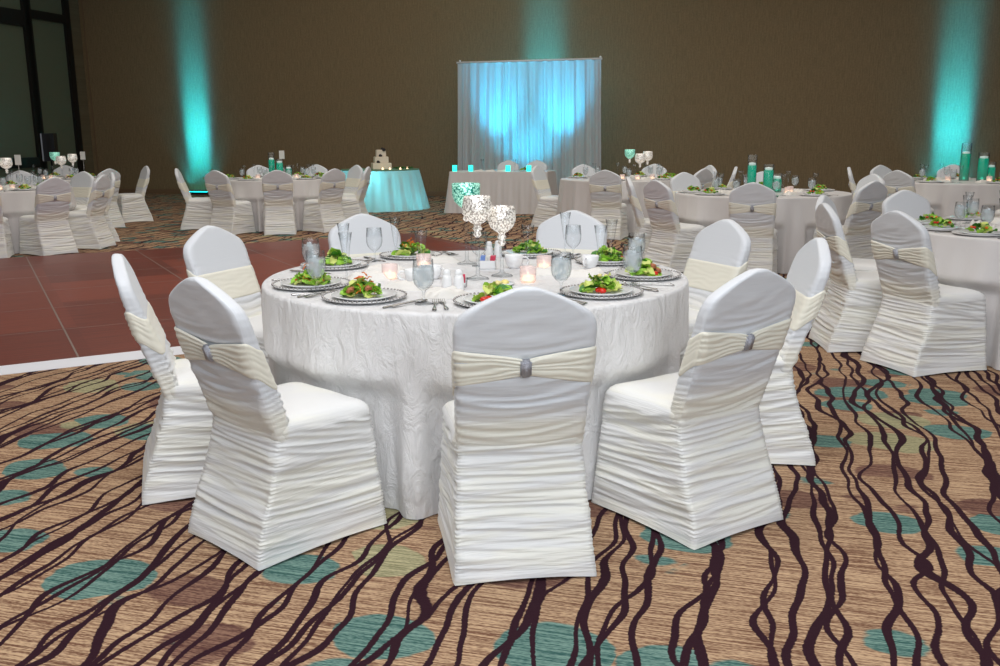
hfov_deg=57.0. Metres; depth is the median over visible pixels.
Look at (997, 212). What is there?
banquet chair
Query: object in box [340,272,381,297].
salad
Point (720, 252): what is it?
banquet chair
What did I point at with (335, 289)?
fork
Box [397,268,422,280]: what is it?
coffee cup
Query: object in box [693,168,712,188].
banquet chair
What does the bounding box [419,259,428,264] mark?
votive candle
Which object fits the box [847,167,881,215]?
banquet chair
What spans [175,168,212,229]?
banquet chair
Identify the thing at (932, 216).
salad
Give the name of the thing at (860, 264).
banquet chair
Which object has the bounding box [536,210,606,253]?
banquet chair
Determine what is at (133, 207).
banquet chair
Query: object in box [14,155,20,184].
card stand
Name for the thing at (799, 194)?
charger plate
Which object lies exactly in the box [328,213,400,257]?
banquet chair
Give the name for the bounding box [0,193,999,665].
floor
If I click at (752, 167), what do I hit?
vase
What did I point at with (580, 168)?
banquet chair
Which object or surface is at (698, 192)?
dinner plate
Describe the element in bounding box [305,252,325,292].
water goblet
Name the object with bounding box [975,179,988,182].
napkin
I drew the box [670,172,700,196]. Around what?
banquet chair
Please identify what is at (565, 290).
charger plate
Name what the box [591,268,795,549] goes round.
banquet chair
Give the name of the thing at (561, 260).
water goblet
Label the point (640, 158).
candle holder
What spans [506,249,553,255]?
dinner plate
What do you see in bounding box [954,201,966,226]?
water goblet
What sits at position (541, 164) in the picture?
banquet chair
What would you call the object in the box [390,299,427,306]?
teaspoon
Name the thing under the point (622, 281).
fork
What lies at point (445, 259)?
napkin
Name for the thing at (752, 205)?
banquet chair
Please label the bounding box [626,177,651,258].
banquet chair
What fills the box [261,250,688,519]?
draped table
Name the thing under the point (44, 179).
draped table
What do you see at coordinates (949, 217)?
charger plate
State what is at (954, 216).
dinner plate
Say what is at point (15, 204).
draped table
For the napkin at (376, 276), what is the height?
0.036 m
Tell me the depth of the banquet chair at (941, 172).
13.45 m
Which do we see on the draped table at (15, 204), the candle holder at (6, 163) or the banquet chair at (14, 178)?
the candle holder at (6, 163)
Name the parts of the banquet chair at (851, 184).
sash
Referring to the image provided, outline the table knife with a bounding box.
[382,299,421,307]
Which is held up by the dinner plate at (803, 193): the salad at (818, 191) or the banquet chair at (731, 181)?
the salad at (818, 191)
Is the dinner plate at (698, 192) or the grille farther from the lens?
the grille
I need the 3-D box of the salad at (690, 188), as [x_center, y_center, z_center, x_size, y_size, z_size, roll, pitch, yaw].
[2.096,-1.574,9.995,0.151,0.065,0.152,-7,14,-29]
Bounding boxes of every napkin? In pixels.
[344,271,391,280]
[363,264,403,272]
[381,279,432,290]
[419,255,460,263]
[421,285,469,300]
[526,266,567,275]
[563,267,605,277]
[783,191,796,194]
[792,188,803,191]
[969,220,990,224]
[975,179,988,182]
[990,218,999,223]
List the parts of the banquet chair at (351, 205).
seat, sash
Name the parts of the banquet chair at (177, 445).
sash, seat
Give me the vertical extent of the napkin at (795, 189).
0.034 m
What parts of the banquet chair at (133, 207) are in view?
seat, sash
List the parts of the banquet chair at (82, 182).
sash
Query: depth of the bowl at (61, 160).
14.93 m
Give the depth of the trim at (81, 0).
23.85 m
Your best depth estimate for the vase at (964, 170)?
12.15 m
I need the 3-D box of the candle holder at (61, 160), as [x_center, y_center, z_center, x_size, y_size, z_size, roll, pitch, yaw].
[-7.149,-2.704,15.005,0.156,0.360,0.156,0,12,0]
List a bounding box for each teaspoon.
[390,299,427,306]
[621,284,656,289]
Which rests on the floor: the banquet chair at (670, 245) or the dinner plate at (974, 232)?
the banquet chair at (670, 245)
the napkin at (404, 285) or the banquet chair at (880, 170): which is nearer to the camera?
the napkin at (404, 285)
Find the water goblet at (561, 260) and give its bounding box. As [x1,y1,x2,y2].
[551,253,571,293]
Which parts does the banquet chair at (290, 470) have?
sash, seat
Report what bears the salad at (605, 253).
on the dinner plate at (626, 257)
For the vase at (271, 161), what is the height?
0.400 m
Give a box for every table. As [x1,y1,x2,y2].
[0,176,95,184]
[0,186,75,253]
[229,176,320,231]
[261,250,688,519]
[341,168,429,211]
[444,170,557,213]
[556,176,669,235]
[674,188,852,273]
[914,178,999,217]
[928,217,999,369]
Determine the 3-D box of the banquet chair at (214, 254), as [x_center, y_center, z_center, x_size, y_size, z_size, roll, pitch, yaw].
[-1.218,-0.065,4.607,0.559,0.930,0.490,5,13,22]
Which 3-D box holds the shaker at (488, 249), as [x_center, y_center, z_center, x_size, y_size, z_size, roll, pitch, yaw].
[-0.056,-0.421,4.647,0.044,0.085,0.044,0,12,0]
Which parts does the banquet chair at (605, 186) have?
sash, seat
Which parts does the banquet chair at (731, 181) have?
sash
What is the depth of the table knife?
3.33 m
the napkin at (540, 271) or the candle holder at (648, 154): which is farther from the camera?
the candle holder at (648, 154)
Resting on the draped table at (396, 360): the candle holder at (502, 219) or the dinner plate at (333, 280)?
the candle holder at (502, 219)
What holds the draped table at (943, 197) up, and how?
on the floor
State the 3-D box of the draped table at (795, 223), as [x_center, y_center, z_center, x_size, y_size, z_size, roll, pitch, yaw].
[2.852,-1.158,10.056,1.891,0.753,1.950,0,12,0]
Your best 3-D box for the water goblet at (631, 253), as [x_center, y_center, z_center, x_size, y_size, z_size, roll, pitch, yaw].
[0.537,-0.272,3.730,0.080,0.165,0.080,-3,12,-12]
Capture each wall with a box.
[69,0,94,173]
[78,0,999,192]
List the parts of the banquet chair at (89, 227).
seat, sash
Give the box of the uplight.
[190,191,208,194]
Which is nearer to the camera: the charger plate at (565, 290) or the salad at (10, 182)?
the charger plate at (565, 290)
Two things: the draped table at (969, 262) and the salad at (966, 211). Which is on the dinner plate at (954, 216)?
the salad at (966, 211)
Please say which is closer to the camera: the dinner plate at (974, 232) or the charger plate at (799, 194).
the dinner plate at (974, 232)
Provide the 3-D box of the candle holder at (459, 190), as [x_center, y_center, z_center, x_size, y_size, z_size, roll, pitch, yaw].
[-0.161,-0.521,4.399,0.135,0.385,0.135,0,12,0]
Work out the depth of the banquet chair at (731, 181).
13.04 m
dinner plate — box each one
[281,278,341,287]
[309,260,360,267]
[331,289,396,300]
[387,251,434,257]
[463,293,492,303]
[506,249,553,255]
[569,285,633,295]
[598,256,631,263]
[615,269,672,278]
[682,190,702,191]
[698,192,719,193]
[803,193,826,194]
[916,219,931,222]
[924,225,961,229]
[951,215,988,218]
[958,230,999,234]
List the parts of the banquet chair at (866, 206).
seat, sash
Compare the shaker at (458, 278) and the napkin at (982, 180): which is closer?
the shaker at (458, 278)
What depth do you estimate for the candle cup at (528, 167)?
16.66 m
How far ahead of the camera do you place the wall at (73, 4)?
23.72 m
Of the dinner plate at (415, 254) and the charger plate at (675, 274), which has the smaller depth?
the charger plate at (675, 274)
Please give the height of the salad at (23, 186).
0.066 m
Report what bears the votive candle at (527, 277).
on the draped table at (396, 360)
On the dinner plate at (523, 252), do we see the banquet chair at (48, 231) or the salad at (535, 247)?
the salad at (535, 247)
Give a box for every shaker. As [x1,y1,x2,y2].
[442,269,451,287]
[454,269,463,289]
[485,241,492,254]
[494,240,501,257]
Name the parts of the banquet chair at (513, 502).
seat, sash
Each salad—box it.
[5,180,16,184]
[18,184,30,188]
[290,262,330,285]
[319,247,351,265]
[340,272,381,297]
[391,237,429,255]
[471,280,512,301]
[512,240,547,253]
[572,172,582,176]
[579,272,622,292]
[591,245,625,261]
[625,258,661,275]
[687,185,700,190]
[702,187,717,192]
[806,188,823,193]
[813,184,826,189]
[919,212,943,220]
[926,176,935,180]
[929,217,953,227]
[962,208,980,217]
[965,222,997,232]
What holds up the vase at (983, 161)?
on the draped table at (943, 197)
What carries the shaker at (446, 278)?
on the draped table at (396, 360)
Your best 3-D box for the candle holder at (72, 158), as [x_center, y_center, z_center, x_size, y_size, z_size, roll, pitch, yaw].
[-7.019,-2.746,15.129,0.150,0.390,0.150,0,12,0]
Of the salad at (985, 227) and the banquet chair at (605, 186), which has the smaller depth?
the salad at (985, 227)
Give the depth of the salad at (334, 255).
4.33 m
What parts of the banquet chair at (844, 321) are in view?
sash, seat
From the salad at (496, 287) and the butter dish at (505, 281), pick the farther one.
the butter dish at (505, 281)
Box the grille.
[46,135,51,159]
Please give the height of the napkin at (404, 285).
0.035 m
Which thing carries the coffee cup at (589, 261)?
on the draped table at (396, 360)
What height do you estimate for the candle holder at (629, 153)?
0.420 m
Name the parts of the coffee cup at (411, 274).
handle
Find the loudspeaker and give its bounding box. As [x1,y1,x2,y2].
[40,133,57,172]
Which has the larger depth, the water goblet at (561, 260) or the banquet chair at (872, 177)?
the banquet chair at (872, 177)
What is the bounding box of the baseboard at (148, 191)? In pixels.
[119,189,446,195]
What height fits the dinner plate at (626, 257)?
0.016 m
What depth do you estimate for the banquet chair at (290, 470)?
3.05 m
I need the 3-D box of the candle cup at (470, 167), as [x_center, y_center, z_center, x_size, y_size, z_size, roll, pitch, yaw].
[-0.539,-3.037,16.968,0.086,0.110,0.085,0,12,0]
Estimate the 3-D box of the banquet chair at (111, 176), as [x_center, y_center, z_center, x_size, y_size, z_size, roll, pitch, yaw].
[-5.530,-1.715,12.551,0.559,0.930,0.490,-8,14,-33]
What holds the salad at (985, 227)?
on the dinner plate at (974, 232)
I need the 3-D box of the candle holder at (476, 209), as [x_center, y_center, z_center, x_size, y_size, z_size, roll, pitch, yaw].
[-0.096,-0.406,3.926,0.128,0.355,0.128,0,12,0]
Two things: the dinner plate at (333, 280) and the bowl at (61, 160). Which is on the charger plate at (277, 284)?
the dinner plate at (333, 280)
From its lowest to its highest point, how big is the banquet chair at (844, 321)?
0.930 m
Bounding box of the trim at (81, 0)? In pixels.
[81,0,98,173]
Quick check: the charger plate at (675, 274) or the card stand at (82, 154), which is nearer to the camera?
the charger plate at (675, 274)
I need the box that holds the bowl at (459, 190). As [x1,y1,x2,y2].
[452,183,479,207]
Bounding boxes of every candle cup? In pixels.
[452,165,456,170]
[468,165,472,170]
[526,165,530,171]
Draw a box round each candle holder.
[0,158,12,172]
[49,152,59,163]
[56,156,65,168]
[67,154,76,165]
[452,183,479,262]
[462,195,491,277]
[488,205,515,275]
[625,149,634,162]
[635,153,645,166]
[643,151,652,164]
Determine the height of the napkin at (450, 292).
0.034 m
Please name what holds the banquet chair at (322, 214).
on the floor
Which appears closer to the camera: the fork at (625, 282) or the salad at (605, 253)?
the fork at (625, 282)
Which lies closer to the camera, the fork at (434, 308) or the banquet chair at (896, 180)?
the fork at (434, 308)
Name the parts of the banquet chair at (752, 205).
sash, seat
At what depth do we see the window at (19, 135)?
21.59 m
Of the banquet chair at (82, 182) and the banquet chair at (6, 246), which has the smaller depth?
the banquet chair at (6, 246)
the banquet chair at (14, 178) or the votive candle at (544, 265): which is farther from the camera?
the banquet chair at (14, 178)
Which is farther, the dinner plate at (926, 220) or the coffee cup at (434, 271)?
the dinner plate at (926, 220)
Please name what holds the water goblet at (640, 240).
on the draped table at (396, 360)
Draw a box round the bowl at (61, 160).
[56,156,65,164]
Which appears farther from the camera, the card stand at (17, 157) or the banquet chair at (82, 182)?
the banquet chair at (82, 182)
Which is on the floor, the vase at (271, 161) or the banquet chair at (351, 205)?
the banquet chair at (351, 205)
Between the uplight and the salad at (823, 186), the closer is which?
the salad at (823, 186)
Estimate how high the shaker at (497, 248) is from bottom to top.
0.085 m
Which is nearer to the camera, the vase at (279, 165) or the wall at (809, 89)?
the vase at (279, 165)
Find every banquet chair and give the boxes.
[0,196,14,257]
[6,170,30,183]
[7,171,38,184]
[19,177,78,255]
[53,165,77,175]
[68,174,115,248]
[70,171,94,206]
[73,172,119,241]
[96,168,125,227]
[111,254,212,504]
[117,166,153,222]
[169,276,386,570]
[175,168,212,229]
[183,225,268,364]
[204,170,255,234]
[246,165,268,176]
[262,170,296,234]
[302,168,345,232]
[304,164,327,175]
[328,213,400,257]
[341,167,370,218]
[343,165,362,195]
[438,286,596,585]
[497,160,518,169]
[527,160,546,169]
[531,166,557,226]
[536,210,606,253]
[571,164,595,175]
[589,170,627,239]
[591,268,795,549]
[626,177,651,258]
[642,164,666,175]
[643,180,704,271]
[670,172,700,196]
[680,219,750,366]
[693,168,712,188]
[705,165,716,186]
[727,166,737,187]
[729,182,777,273]
[744,171,774,183]
[759,237,831,465]
[808,203,882,351]
[812,195,876,324]
[813,181,887,258]
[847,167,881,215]
[853,174,884,197]
[860,210,986,376]
[870,165,891,178]
[882,190,930,218]
[883,170,933,213]
[936,164,959,177]
[994,209,999,216]
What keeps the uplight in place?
on the floor
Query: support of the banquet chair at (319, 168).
on the floor
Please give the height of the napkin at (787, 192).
0.035 m
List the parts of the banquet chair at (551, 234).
sash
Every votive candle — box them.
[384,269,394,277]
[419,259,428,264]
[522,272,533,280]
[539,261,548,267]
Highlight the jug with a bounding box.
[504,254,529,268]
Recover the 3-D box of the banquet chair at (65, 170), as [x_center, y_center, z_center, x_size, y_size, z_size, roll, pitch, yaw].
[-7.724,-2.491,16.293,0.492,0.930,0.560,-2,12,-10]
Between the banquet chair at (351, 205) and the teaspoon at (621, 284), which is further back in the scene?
the banquet chair at (351, 205)
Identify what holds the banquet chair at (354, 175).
on the floor
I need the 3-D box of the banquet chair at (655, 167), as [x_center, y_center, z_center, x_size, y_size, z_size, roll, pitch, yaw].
[2.374,-2.220,14.677,0.490,0.930,0.559,6,13,27]
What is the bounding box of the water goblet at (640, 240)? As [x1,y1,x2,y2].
[630,233,644,256]
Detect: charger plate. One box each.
[271,276,349,290]
[300,259,368,270]
[321,288,406,304]
[379,250,441,259]
[453,292,478,306]
[502,248,560,257]
[560,284,643,299]
[575,255,638,265]
[606,268,681,280]
[694,193,724,194]
[799,194,831,195]
[917,181,944,182]
[927,227,966,230]
[946,216,993,220]
[951,230,999,236]
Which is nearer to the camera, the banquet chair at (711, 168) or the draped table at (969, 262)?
the draped table at (969, 262)
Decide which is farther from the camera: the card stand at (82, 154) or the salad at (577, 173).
the card stand at (82, 154)
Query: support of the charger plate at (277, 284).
on the draped table at (396, 360)
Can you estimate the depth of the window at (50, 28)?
22.77 m
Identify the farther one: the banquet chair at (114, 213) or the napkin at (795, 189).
the banquet chair at (114, 213)
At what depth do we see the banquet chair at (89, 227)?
11.72 m
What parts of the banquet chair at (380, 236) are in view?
sash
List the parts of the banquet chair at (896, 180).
sash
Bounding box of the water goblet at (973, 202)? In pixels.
[969,201,976,220]
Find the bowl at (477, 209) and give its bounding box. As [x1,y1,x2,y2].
[462,195,491,223]
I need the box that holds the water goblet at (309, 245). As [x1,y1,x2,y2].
[301,238,319,259]
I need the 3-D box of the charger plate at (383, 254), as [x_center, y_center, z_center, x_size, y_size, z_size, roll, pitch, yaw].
[-0.456,-0.400,4.715,0.322,0.020,0.321,7,14,32]
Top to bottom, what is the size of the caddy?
0.062 m
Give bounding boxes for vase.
[268,158,274,171]
[276,161,282,170]
[286,166,291,175]
[747,156,757,182]
[763,167,773,189]
[773,176,781,191]
[958,149,971,180]
[976,156,989,180]
[988,163,996,179]
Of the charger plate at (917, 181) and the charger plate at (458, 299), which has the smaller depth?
the charger plate at (458, 299)
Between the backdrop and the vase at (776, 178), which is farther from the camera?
the backdrop
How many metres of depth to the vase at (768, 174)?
9.84 m
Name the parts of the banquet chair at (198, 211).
sash, seat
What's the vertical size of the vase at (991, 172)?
0.244 m
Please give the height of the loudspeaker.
1.530 m
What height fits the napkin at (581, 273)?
0.035 m
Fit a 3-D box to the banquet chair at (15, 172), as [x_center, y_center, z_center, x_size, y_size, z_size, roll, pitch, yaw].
[-7.208,-2.017,14.032,0.490,0.930,0.559,-4,12,-15]
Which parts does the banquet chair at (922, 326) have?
sash, seat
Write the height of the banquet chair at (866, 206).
0.930 m
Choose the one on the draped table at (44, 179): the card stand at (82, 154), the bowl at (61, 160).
the card stand at (82, 154)
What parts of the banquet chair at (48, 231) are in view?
seat, sash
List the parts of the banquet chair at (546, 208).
sash, seat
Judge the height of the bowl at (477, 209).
0.122 m
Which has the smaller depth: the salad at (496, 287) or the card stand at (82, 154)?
the salad at (496, 287)
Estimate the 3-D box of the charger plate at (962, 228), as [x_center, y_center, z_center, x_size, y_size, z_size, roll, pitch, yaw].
[2.823,-0.671,5.900,0.320,0.015,0.320,0,12,0]
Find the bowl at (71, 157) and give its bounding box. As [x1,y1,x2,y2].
[67,154,76,161]
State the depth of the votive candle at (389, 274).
3.96 m
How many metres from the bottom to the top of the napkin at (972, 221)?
0.034 m
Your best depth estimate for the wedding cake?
17.76 m
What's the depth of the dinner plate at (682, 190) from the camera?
9.93 m
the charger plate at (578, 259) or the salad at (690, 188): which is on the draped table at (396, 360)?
the charger plate at (578, 259)
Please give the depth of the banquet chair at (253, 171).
15.71 m
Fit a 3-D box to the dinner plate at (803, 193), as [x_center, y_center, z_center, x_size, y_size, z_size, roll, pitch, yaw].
[3.203,-1.407,9.339,0.248,0.016,0.248,-7,14,-29]
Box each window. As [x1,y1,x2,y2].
[0,0,44,177]
[24,0,84,175]
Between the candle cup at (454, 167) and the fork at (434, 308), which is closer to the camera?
the fork at (434, 308)
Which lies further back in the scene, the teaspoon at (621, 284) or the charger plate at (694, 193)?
the charger plate at (694, 193)
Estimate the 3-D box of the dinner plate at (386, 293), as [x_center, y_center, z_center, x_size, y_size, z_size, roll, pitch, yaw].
[-0.513,-0.142,3.484,0.248,0.016,0.248,7,14,33]
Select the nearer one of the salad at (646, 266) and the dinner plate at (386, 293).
the dinner plate at (386, 293)
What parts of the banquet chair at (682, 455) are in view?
seat, sash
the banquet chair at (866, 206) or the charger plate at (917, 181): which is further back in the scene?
the charger plate at (917, 181)
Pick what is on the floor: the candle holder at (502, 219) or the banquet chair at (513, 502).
the banquet chair at (513, 502)
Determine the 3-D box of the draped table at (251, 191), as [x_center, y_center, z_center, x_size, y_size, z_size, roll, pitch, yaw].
[-3.492,-2.078,14.615,1.922,0.753,1.907,-2,12,-10]
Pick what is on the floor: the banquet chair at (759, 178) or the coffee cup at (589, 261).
the banquet chair at (759, 178)
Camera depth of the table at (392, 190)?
17.43 m
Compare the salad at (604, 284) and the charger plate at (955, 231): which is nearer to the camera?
the salad at (604, 284)
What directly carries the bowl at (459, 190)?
on the candle holder at (459, 190)
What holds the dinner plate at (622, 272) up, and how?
on the charger plate at (675, 274)
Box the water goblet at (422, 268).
[412,259,432,304]
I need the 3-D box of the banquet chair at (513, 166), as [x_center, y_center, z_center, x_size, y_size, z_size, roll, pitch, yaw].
[0.103,-2.880,17.870,0.491,0.930,0.560,3,12,15]
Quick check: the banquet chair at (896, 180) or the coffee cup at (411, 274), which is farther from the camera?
the banquet chair at (896, 180)
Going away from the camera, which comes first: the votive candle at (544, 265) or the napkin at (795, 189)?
the votive candle at (544, 265)
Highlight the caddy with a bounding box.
[479,255,496,269]
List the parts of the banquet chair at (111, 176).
seat, sash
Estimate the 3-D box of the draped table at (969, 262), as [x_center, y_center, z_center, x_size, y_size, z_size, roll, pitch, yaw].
[3.580,-0.298,5.968,1.940,0.753,1.939,-3,12,-12]
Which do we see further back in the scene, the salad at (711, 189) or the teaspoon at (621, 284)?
the salad at (711, 189)
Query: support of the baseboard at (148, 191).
attached to the wall at (809, 89)
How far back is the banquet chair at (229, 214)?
13.39 m
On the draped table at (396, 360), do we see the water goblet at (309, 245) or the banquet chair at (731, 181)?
the water goblet at (309, 245)
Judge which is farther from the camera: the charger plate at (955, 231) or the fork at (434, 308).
the charger plate at (955, 231)
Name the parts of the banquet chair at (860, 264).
seat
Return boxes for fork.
[297,288,336,296]
[432,299,438,310]
[438,298,448,309]
[622,281,670,283]
[625,282,673,284]
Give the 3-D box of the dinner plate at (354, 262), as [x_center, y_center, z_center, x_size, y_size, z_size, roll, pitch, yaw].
[-0.783,-0.326,4.363,0.248,0.016,0.248,5,13,22]
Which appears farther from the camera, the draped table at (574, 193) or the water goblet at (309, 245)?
the draped table at (574, 193)
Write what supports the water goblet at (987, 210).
on the draped table at (969, 262)
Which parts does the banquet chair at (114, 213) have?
seat, sash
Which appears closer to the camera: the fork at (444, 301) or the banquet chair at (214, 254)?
the fork at (444, 301)
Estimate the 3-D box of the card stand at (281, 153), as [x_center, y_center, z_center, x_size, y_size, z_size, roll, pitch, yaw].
[-3.479,-2.697,14.695,0.073,0.425,0.059,-6,13,-27]
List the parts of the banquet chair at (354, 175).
seat, sash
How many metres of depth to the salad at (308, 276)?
3.75 m
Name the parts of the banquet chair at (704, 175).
sash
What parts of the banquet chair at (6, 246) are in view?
seat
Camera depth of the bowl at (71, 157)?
15.05 m
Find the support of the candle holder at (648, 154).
on the draped table at (574, 193)
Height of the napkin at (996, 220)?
0.036 m
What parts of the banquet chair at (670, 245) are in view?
sash, seat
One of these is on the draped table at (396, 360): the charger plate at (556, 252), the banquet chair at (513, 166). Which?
the charger plate at (556, 252)
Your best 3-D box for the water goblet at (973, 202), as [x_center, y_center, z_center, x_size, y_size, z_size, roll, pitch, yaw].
[3.256,-0.844,6.342,0.080,0.165,0.080,0,12,3]
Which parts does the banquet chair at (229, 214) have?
sash, seat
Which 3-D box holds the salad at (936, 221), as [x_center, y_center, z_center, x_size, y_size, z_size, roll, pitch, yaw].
[2.819,-0.711,5.894,0.151,0.065,0.152,-7,14,-29]
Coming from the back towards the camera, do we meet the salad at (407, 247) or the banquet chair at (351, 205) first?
the banquet chair at (351, 205)
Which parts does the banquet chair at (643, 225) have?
sash, seat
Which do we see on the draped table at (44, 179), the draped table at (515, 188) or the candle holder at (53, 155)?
the candle holder at (53, 155)
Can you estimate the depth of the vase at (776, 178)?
9.94 m
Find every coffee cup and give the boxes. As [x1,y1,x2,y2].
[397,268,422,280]
[424,264,444,279]
[581,254,598,268]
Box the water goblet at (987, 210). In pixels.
[980,208,994,221]
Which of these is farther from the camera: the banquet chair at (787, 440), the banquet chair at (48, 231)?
the banquet chair at (48, 231)
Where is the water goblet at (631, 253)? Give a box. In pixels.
[623,246,641,284]
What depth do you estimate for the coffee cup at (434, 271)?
3.94 m
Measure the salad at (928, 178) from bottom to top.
0.067 m
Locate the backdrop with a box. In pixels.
[456,56,601,193]
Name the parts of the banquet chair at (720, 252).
seat, sash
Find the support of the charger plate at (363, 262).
on the draped table at (396, 360)
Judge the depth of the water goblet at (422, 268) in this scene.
3.35 m
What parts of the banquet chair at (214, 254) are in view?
sash, seat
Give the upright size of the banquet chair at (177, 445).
0.930 m
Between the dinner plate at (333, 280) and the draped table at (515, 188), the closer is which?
the dinner plate at (333, 280)
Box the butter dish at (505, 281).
[502,279,514,284]
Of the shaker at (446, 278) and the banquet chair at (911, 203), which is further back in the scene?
the banquet chair at (911, 203)
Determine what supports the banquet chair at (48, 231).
on the floor
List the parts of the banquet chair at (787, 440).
seat, sash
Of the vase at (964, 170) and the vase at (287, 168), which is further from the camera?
the vase at (287, 168)
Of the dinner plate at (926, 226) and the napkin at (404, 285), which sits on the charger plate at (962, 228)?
the dinner plate at (926, 226)
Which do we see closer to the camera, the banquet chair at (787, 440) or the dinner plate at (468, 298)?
the dinner plate at (468, 298)
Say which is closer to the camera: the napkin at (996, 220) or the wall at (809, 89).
the napkin at (996, 220)
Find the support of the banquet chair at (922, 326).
on the floor
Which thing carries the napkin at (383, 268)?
on the draped table at (396, 360)
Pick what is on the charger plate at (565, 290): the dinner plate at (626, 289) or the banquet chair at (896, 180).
the dinner plate at (626, 289)
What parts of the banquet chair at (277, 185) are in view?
sash, seat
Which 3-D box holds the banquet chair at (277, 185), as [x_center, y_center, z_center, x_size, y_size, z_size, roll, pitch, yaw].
[-3.237,-1.923,13.455,0.491,0.930,0.560,-3,12,-13]
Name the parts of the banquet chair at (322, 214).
seat, sash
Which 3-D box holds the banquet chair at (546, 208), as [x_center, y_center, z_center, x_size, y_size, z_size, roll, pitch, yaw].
[0.792,-2.115,14.233,0.560,0.930,0.492,6,14,29]
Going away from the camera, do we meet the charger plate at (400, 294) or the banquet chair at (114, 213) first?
the charger plate at (400, 294)
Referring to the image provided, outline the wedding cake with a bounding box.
[371,147,391,168]
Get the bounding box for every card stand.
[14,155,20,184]
[80,152,85,165]
[279,151,284,158]

